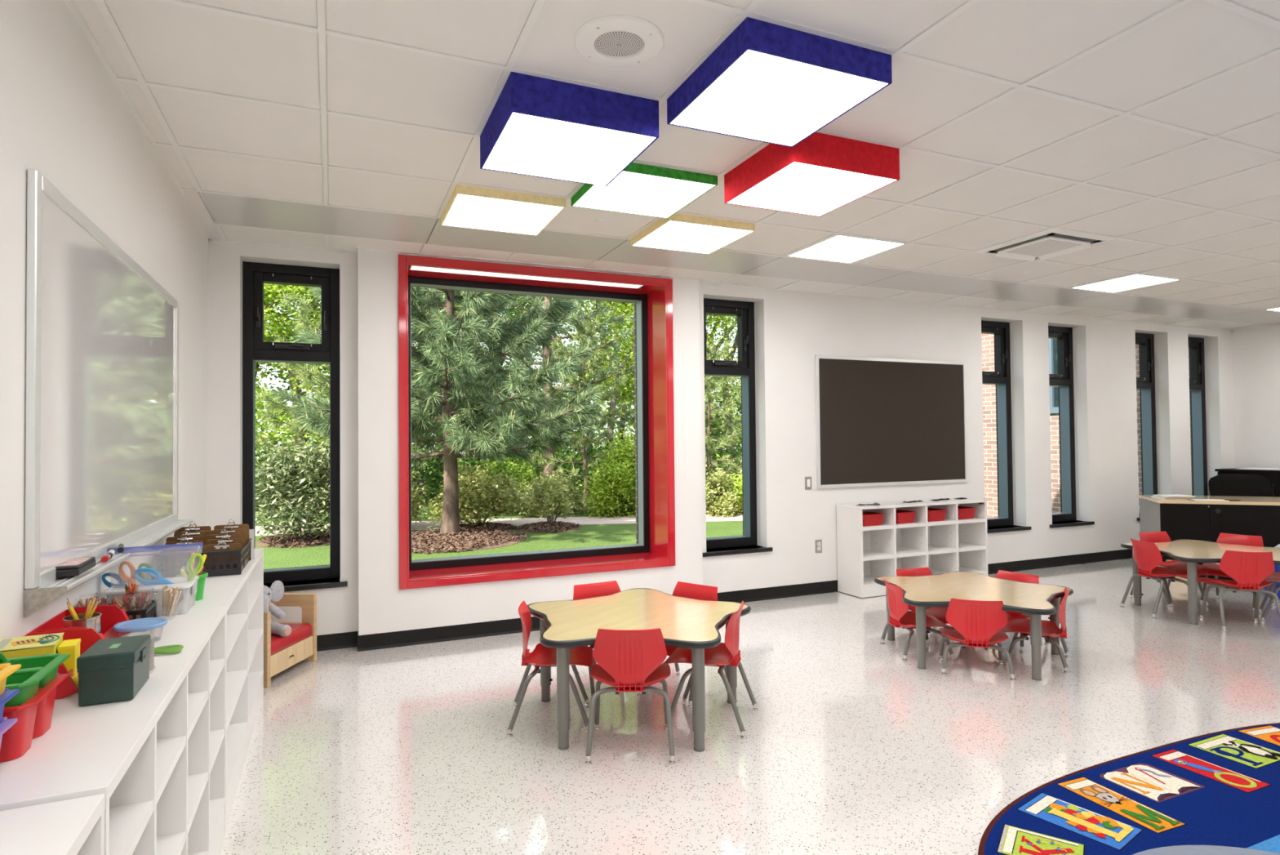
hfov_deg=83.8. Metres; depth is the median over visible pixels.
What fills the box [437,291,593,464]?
broadleaf tree
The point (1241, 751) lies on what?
picture
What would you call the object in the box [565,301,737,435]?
broadleaf tree
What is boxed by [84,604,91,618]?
pencil
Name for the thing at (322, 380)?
pine tree
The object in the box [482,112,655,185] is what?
diffuser
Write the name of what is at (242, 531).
clipboard
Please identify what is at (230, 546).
clipboard
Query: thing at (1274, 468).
paper stack
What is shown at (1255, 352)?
wall
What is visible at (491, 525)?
bark mulch
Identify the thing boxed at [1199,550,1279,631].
child chair
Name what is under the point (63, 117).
wall
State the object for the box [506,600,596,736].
child chair
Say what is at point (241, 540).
clipboard
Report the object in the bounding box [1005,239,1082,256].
grille
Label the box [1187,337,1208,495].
window
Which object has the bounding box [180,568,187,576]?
marker
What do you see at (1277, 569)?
bin
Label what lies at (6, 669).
caddy
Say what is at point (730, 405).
pine tree
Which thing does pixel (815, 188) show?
diffuser
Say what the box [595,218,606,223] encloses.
sensor
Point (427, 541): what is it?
bark mulch
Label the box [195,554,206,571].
marker
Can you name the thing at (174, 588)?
stick
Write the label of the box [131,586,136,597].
crayon
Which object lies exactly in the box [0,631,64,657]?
carton
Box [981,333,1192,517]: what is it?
wall
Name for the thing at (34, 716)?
caddy
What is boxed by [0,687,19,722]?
caddy
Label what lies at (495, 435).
pine tree
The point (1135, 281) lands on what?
ceiling light panel
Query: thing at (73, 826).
open shelf unit
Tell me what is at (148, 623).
lid
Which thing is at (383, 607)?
wall
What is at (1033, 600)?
table
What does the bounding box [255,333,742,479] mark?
woodland
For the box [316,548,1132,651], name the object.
baseboard
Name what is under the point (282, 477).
bush
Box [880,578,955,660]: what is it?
chair
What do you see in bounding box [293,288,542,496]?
broadleaf tree
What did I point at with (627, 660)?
child chair
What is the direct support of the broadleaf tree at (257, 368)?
on the ground
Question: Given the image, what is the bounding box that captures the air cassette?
[974,228,1115,261]
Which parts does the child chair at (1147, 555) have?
leg frame, backrest, seat, leg frame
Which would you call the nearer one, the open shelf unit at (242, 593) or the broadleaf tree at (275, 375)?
the open shelf unit at (242, 593)
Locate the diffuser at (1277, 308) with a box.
[1267,307,1279,311]
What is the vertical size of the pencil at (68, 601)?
0.151 m
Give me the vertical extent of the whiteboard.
1.173 m
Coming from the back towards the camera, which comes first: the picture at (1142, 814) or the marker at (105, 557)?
the picture at (1142, 814)
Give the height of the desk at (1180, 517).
0.760 m
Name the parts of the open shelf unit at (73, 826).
panel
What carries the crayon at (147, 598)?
in the jar
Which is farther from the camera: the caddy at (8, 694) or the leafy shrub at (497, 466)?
the leafy shrub at (497, 466)
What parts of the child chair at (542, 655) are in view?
leg frame, backrest, seat, leg frame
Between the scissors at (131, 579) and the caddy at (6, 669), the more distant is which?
the scissors at (131, 579)
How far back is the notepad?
7.07 m
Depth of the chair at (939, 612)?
5.14 m
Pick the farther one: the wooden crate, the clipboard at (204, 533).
the wooden crate
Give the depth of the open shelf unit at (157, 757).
1.65 m
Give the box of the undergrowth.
[255,396,742,511]
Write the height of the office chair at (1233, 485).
0.955 m
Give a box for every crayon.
[115,600,130,618]
[118,599,124,607]
[123,594,128,610]
[124,583,139,608]
[125,595,130,610]
[128,585,132,596]
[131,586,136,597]
[131,596,145,619]
[131,600,138,618]
[135,595,139,606]
[136,600,141,609]
[142,594,149,608]
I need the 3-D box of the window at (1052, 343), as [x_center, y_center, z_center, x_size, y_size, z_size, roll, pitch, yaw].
[6.654,-0.993,10.932,0.170,1.530,0.880,0,-1,-23]
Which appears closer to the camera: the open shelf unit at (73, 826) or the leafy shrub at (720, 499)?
the open shelf unit at (73, 826)
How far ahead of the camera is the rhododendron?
12.79 m
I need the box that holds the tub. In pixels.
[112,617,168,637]
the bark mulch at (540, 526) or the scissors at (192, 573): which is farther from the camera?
the bark mulch at (540, 526)
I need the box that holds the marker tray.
[34,518,193,591]
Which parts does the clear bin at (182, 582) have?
clip handle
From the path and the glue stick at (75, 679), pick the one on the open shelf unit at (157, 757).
the glue stick at (75, 679)
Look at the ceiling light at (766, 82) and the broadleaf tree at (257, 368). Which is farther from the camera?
the broadleaf tree at (257, 368)
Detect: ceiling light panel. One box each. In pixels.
[786,234,906,263]
[1071,274,1181,293]
[1264,307,1279,311]
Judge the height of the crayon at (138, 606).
0.077 m
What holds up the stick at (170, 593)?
in the cup at (182, 597)
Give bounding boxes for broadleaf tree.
[255,283,329,457]
[255,284,412,419]
[256,292,480,442]
[257,284,455,507]
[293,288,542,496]
[413,289,561,483]
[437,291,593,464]
[484,296,634,486]
[503,294,734,460]
[525,299,634,445]
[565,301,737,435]
[609,302,741,489]
[704,314,741,471]
[706,315,741,439]
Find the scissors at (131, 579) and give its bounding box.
[118,560,136,585]
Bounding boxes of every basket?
[109,599,158,631]
[155,537,252,577]
[862,511,884,525]
[895,509,916,524]
[927,507,946,521]
[957,506,976,519]
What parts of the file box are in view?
hinged lid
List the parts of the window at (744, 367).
cam handle, vent sash, sill, cam handle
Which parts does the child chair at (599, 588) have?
backrest, leg frame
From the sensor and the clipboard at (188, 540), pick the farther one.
the sensor
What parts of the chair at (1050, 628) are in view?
leg frame, seat, leg frame, backrest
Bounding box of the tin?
[62,612,102,633]
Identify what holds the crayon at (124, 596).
in the jar
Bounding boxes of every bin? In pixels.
[23,627,104,699]
[26,604,133,638]
[103,575,199,616]
[1263,564,1279,599]
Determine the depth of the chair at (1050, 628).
4.44 m
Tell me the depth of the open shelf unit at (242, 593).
3.24 m
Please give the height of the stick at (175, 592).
0.088 m
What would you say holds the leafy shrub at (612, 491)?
on the ground
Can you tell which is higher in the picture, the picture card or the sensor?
the sensor
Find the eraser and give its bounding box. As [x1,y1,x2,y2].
[54,556,95,577]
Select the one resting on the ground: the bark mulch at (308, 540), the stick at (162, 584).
the bark mulch at (308, 540)
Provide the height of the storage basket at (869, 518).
0.103 m
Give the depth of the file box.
1.62 m
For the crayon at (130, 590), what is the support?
in the jar
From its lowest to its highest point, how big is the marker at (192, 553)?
0.172 m
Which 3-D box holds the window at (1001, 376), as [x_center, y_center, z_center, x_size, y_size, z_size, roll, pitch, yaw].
[3.753,-0.026,7.585,0.695,2.224,0.323,0,-1,-23]
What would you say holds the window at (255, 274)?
in the wall at (791, 328)
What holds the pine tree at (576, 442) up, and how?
on the ground
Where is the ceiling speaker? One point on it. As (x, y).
(615, 41)
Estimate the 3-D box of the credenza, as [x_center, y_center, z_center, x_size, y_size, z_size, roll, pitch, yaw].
[7.729,0.986,8.039,0.480,0.985,1.950,0,-1,-23]
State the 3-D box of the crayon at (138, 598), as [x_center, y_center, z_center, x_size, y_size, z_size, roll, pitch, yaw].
[-1.607,0.579,2.279,0.032,0.080,0.011,-1,-1,33]
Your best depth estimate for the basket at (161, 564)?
3.16 m
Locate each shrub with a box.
[466,454,548,513]
[506,469,589,516]
[523,470,575,524]
[578,427,635,518]
[705,461,742,517]
[724,471,742,514]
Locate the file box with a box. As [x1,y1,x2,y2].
[76,634,151,706]
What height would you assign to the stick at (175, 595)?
0.085 m
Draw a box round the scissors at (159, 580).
[133,567,191,594]
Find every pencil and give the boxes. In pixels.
[66,598,79,619]
[66,602,77,619]
[84,597,91,615]
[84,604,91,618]
[88,595,96,614]
[88,600,98,617]
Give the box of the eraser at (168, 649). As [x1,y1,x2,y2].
[153,644,183,653]
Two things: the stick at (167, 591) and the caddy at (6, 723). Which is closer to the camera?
the caddy at (6, 723)
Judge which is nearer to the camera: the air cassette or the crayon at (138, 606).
the crayon at (138, 606)
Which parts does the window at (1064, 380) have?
vent sash, frame, cam handle, sill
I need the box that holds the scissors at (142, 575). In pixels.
[137,562,157,582]
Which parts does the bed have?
panel, rail, panel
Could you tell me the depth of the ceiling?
2.94 m
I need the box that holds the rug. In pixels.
[977,722,1279,854]
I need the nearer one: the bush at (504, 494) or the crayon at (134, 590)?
the crayon at (134, 590)
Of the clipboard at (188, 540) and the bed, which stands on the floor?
the bed
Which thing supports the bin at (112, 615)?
on the open shelf unit at (157, 757)
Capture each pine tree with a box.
[255,286,443,468]
[267,286,605,535]
[453,290,635,483]
[524,312,633,506]
[704,339,742,506]
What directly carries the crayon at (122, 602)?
in the jar
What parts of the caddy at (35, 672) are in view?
carry handle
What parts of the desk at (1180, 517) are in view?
panel, modesty panel, panel, modesty panel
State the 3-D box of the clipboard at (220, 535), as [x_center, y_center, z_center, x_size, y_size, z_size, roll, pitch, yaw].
[-1.957,0.568,3.355,0.150,0.181,0.045,0,-1,-23]
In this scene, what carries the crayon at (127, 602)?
in the jar
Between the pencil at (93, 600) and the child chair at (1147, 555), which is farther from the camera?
the child chair at (1147, 555)
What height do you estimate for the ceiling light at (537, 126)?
0.150 m
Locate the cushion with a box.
[271,622,311,654]
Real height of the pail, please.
0.096 m
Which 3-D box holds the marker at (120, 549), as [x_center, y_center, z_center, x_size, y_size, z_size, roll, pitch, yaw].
[-1.844,0.427,2.533,0.019,0.018,0.133,0,-1,-35]
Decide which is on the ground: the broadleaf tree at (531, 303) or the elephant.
the broadleaf tree at (531, 303)
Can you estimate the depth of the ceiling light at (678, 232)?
4.46 m
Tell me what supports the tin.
in the bin at (112, 615)
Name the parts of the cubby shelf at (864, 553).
panel, panel, panel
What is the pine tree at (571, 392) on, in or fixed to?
on the ground
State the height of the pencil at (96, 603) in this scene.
0.140 m
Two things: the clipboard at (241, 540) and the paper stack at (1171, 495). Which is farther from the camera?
the paper stack at (1171, 495)
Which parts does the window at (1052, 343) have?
sill, pane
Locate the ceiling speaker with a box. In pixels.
[573,14,664,67]
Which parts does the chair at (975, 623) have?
leg frame, seat, backrest, leg frame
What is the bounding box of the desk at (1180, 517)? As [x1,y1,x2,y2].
[1136,494,1279,578]
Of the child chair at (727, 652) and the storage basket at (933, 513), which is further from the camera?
the storage basket at (933, 513)
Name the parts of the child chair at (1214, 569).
seat, leg frame, backrest, leg frame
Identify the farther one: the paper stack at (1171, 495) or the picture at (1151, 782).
the paper stack at (1171, 495)
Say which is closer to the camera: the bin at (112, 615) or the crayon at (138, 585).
the bin at (112, 615)
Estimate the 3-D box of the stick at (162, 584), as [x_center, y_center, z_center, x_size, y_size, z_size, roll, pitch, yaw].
[-1.540,0.553,2.304,0.004,0.098,0.067,0,-1,-34]
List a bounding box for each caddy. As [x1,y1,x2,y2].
[0,651,70,706]
[0,662,21,694]
[0,672,68,761]
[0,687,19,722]
[0,716,17,748]
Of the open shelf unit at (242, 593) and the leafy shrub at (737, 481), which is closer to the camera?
the open shelf unit at (242, 593)
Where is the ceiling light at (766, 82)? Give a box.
[666,17,892,147]
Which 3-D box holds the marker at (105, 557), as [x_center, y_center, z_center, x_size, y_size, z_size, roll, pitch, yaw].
[-1.742,0.422,2.334,0.019,0.018,0.133,0,-1,-29]
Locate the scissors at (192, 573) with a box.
[186,552,203,581]
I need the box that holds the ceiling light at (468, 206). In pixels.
[440,184,565,235]
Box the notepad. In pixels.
[1186,498,1229,501]
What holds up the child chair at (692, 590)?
on the floor
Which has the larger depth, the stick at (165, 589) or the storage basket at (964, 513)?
the storage basket at (964, 513)
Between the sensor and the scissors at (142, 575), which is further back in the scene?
the sensor
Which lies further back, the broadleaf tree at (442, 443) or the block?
the broadleaf tree at (442, 443)
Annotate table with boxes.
[527,587,751,751]
[874,570,1073,680]
[1120,538,1279,624]
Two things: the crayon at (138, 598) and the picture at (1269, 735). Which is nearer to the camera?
the crayon at (138, 598)
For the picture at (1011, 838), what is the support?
on the rug
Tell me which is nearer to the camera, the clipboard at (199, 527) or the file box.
the file box
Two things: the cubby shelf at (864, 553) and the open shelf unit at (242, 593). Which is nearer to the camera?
the open shelf unit at (242, 593)
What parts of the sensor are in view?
plate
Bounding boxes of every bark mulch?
[255,530,329,547]
[411,528,528,554]
[459,521,515,531]
[515,520,580,533]
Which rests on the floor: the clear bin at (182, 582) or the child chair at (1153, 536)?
the child chair at (1153, 536)
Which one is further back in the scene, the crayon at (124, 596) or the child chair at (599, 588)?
the child chair at (599, 588)
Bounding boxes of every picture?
[995,823,1084,854]
[1016,791,1143,850]
[1056,776,1186,833]
[1100,762,1205,802]
[1151,748,1271,792]
[1186,733,1279,768]
[1236,724,1279,746]
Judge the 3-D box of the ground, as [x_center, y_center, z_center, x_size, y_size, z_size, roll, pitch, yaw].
[-18.945,2.561,43.871,120.000,0.001,84.340,0,-1,-23]
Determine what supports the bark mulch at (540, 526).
on the ground
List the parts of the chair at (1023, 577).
seat, backrest, leg frame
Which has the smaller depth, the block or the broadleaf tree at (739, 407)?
the block
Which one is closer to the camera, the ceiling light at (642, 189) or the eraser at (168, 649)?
the eraser at (168, 649)
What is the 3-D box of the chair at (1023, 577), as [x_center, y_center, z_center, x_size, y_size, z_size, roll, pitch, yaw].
[2.506,1.242,4.888,0.391,0.452,0.395,0,-1,-35]
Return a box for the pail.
[174,571,208,600]
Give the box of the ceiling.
[72,0,1279,329]
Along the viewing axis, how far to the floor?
3.39 m
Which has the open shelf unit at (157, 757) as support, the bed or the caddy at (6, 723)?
the caddy at (6, 723)
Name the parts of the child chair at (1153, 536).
leg frame, backrest, seat, leg frame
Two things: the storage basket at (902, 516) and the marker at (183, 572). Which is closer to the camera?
the marker at (183, 572)
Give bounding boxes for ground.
[255,450,742,568]
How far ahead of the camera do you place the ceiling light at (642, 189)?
3.69 m
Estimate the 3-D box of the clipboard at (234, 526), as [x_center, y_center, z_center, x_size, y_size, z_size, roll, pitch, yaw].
[-1.994,0.554,3.485,0.150,0.215,0.041,0,-1,-23]
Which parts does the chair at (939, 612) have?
backrest, seat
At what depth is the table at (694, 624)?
3.50 m
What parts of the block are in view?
lid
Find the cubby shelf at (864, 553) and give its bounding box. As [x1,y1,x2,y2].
[835,497,988,598]
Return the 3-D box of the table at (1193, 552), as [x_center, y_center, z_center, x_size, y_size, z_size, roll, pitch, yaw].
[4.507,1.212,5.579,1.169,0.500,1.220,0,-1,-34]
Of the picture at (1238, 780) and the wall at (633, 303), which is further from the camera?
the wall at (633, 303)
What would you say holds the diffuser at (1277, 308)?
attached to the ceiling light panel at (1277, 309)
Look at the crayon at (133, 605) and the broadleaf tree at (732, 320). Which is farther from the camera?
the broadleaf tree at (732, 320)
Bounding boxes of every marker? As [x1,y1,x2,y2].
[100,551,113,562]
[106,549,115,559]
[117,543,124,552]
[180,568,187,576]
[190,551,195,568]
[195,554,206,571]
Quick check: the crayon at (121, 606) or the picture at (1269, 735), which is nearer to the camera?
the crayon at (121, 606)
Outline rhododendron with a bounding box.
[411,466,432,523]
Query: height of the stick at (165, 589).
0.092 m
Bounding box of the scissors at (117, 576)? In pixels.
[101,572,128,586]
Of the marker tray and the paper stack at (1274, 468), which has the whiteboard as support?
the marker tray
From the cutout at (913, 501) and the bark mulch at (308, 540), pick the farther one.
the bark mulch at (308, 540)
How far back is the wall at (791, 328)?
6.71 m
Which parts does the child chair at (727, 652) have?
leg frame, seat, backrest, leg frame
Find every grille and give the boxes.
[595,31,643,56]
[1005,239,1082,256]
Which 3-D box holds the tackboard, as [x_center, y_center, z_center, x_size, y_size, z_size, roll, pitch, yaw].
[2.458,-0.055,6.864,1.852,1.218,0.019,0,-1,-23]
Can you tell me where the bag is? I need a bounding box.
[107,542,203,598]
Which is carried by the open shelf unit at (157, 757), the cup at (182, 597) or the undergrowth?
the cup at (182, 597)
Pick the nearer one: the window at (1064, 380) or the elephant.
the elephant
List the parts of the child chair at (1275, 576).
seat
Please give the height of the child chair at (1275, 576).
0.570 m
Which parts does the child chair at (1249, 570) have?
leg frame, seat, backrest, leg frame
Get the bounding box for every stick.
[71,675,78,688]
[162,584,164,611]
[163,589,165,614]
[164,589,169,613]
[165,590,172,614]
[166,593,173,616]
[168,591,177,612]
[168,593,177,616]
[169,586,176,607]
[171,590,182,614]
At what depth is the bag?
2.54 m
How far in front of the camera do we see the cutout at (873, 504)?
6.41 m
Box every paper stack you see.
[1151,493,1195,497]
[1235,467,1279,470]
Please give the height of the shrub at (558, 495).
1.073 m
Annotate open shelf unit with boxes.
[0,604,226,854]
[0,793,104,854]
[150,547,263,831]
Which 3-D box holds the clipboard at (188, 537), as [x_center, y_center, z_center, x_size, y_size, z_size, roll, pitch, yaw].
[-2.101,0.569,3.300,0.150,0.179,0.051,0,-1,-23]
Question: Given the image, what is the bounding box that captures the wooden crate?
[1165,559,1187,581]
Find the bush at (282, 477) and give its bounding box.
[255,427,329,540]
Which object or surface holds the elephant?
on the bed
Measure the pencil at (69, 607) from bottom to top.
0.144 m
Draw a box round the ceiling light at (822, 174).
[724,132,899,217]
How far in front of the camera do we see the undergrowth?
20.39 m
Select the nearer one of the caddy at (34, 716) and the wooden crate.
the caddy at (34, 716)
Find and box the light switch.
[804,476,811,489]
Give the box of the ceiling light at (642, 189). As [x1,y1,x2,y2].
[570,162,717,218]
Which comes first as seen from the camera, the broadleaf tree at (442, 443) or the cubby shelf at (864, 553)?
the cubby shelf at (864, 553)
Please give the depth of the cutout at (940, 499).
6.84 m
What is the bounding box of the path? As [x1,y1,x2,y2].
[255,513,742,535]
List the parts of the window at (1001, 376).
vent sash, frame, cam handle, sill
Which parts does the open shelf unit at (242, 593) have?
panel, panel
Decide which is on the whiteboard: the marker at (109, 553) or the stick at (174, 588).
the marker at (109, 553)
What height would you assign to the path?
0.032 m
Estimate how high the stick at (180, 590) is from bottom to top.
0.088 m
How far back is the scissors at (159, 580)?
2.49 m
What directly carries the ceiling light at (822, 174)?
attached to the ceiling
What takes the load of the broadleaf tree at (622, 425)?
on the ground
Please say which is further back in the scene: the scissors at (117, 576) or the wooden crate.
the wooden crate
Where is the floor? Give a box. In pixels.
[218,557,1279,854]
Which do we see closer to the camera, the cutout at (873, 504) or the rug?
the rug
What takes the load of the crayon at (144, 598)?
in the jar
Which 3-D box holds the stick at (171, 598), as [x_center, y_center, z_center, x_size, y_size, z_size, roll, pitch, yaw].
[-1.513,0.572,2.294,0.007,0.086,0.082,0,-1,-42]
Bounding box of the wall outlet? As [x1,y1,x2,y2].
[815,538,822,552]
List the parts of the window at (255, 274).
cam handle, vent sash, sill, cam handle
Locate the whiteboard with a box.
[22,168,193,617]
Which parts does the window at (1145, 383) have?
vent sash, cam handle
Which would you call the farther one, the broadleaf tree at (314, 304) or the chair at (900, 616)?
the broadleaf tree at (314, 304)
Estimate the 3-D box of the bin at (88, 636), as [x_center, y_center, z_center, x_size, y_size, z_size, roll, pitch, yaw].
[-1.446,0.578,1.748,0.195,0.100,0.300,0,-1,-23]
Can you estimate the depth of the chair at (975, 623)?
4.20 m
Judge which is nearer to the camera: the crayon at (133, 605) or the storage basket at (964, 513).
the crayon at (133, 605)
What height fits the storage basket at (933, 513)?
0.103 m
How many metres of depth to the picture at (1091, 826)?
2.57 m
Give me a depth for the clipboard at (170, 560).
3.18 m
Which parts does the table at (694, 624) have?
leg, leg, leg, leg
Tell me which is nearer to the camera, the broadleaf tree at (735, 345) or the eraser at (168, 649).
the eraser at (168, 649)
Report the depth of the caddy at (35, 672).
1.41 m
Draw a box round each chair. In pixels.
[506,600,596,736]
[573,580,651,697]
[585,627,675,764]
[637,581,725,706]
[662,600,758,737]
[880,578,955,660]
[896,567,948,628]
[938,597,1015,679]
[995,569,1048,651]
[1000,586,1070,672]
[1120,537,1204,617]
[1128,531,1208,607]
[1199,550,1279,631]
[1200,532,1275,612]
[1208,474,1271,496]
[1257,572,1279,622]
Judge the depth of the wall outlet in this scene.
6.48 m
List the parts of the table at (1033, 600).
leg, leg, leg, leg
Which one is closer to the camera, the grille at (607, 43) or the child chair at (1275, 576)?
the grille at (607, 43)
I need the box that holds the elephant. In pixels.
[263,580,291,636]
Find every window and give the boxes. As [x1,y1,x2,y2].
[242,261,347,591]
[398,253,675,589]
[702,297,773,556]
[981,320,1031,533]
[1048,325,1094,528]
[1048,337,1058,413]
[1134,332,1157,520]
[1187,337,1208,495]
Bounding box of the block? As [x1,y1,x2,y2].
[57,638,80,676]
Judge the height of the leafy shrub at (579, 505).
0.995 m
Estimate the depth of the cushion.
4.38 m
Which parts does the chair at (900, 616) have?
backrest, leg frame, seat, leg frame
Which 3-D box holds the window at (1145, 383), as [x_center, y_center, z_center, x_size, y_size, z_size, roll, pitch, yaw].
[6.022,-0.029,8.565,0.700,2.224,0.323,0,-1,-23]
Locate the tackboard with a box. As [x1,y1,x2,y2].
[814,355,968,488]
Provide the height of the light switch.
0.116 m
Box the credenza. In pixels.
[1214,467,1279,496]
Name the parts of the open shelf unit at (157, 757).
panel, panel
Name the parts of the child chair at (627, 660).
backrest, seat, leg frame, leg frame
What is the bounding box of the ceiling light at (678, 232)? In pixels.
[631,213,755,253]
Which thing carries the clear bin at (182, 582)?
on the open shelf unit at (242, 593)
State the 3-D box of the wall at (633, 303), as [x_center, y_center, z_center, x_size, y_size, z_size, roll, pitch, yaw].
[2.019,-0.485,7.132,11.435,4.400,0.190,0,-1,-23]
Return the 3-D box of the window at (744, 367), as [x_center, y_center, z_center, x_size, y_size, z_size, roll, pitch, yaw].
[0.774,-0.021,6.298,0.695,2.224,0.323,0,-1,-23]
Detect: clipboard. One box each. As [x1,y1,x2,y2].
[164,537,204,545]
[164,542,203,572]
[166,531,204,545]
[173,525,210,544]
[174,520,211,532]
[202,540,240,569]
[204,528,241,544]
[207,534,244,567]
[209,524,246,545]
[213,519,249,560]
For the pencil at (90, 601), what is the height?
0.142 m
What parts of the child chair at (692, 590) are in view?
seat, leg frame, backrest, leg frame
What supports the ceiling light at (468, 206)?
attached to the ceiling
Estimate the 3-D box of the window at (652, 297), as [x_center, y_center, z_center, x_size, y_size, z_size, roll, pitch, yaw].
[-0.797,-0.039,5.588,2.118,2.321,0.512,0,-1,-23]
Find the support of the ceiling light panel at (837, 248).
attached to the ceiling
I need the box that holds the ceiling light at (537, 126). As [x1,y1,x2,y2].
[480,71,658,186]
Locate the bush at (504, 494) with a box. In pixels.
[414,457,533,528]
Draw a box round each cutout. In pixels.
[856,502,884,506]
[900,500,925,503]
[930,497,951,501]
[955,497,966,499]
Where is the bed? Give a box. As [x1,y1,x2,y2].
[263,592,316,687]
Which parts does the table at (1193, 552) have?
leg, leg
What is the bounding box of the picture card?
[248,528,253,558]
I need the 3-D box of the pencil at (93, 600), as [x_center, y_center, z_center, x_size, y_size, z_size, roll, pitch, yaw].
[-1.554,0.548,1.991,0.008,0.149,0.056,-2,-1,42]
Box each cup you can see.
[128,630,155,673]
[154,597,183,616]
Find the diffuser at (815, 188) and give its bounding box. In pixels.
[727,161,896,216]
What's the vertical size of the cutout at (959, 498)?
0.016 m
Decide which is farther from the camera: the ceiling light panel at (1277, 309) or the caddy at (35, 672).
the ceiling light panel at (1277, 309)
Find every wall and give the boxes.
[0,0,208,639]
[208,240,1234,635]
[357,248,702,635]
[633,302,637,543]
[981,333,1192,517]
[1231,324,1279,468]
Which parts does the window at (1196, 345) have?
vent sash, cam handle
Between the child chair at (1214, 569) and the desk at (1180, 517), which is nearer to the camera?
the child chair at (1214, 569)

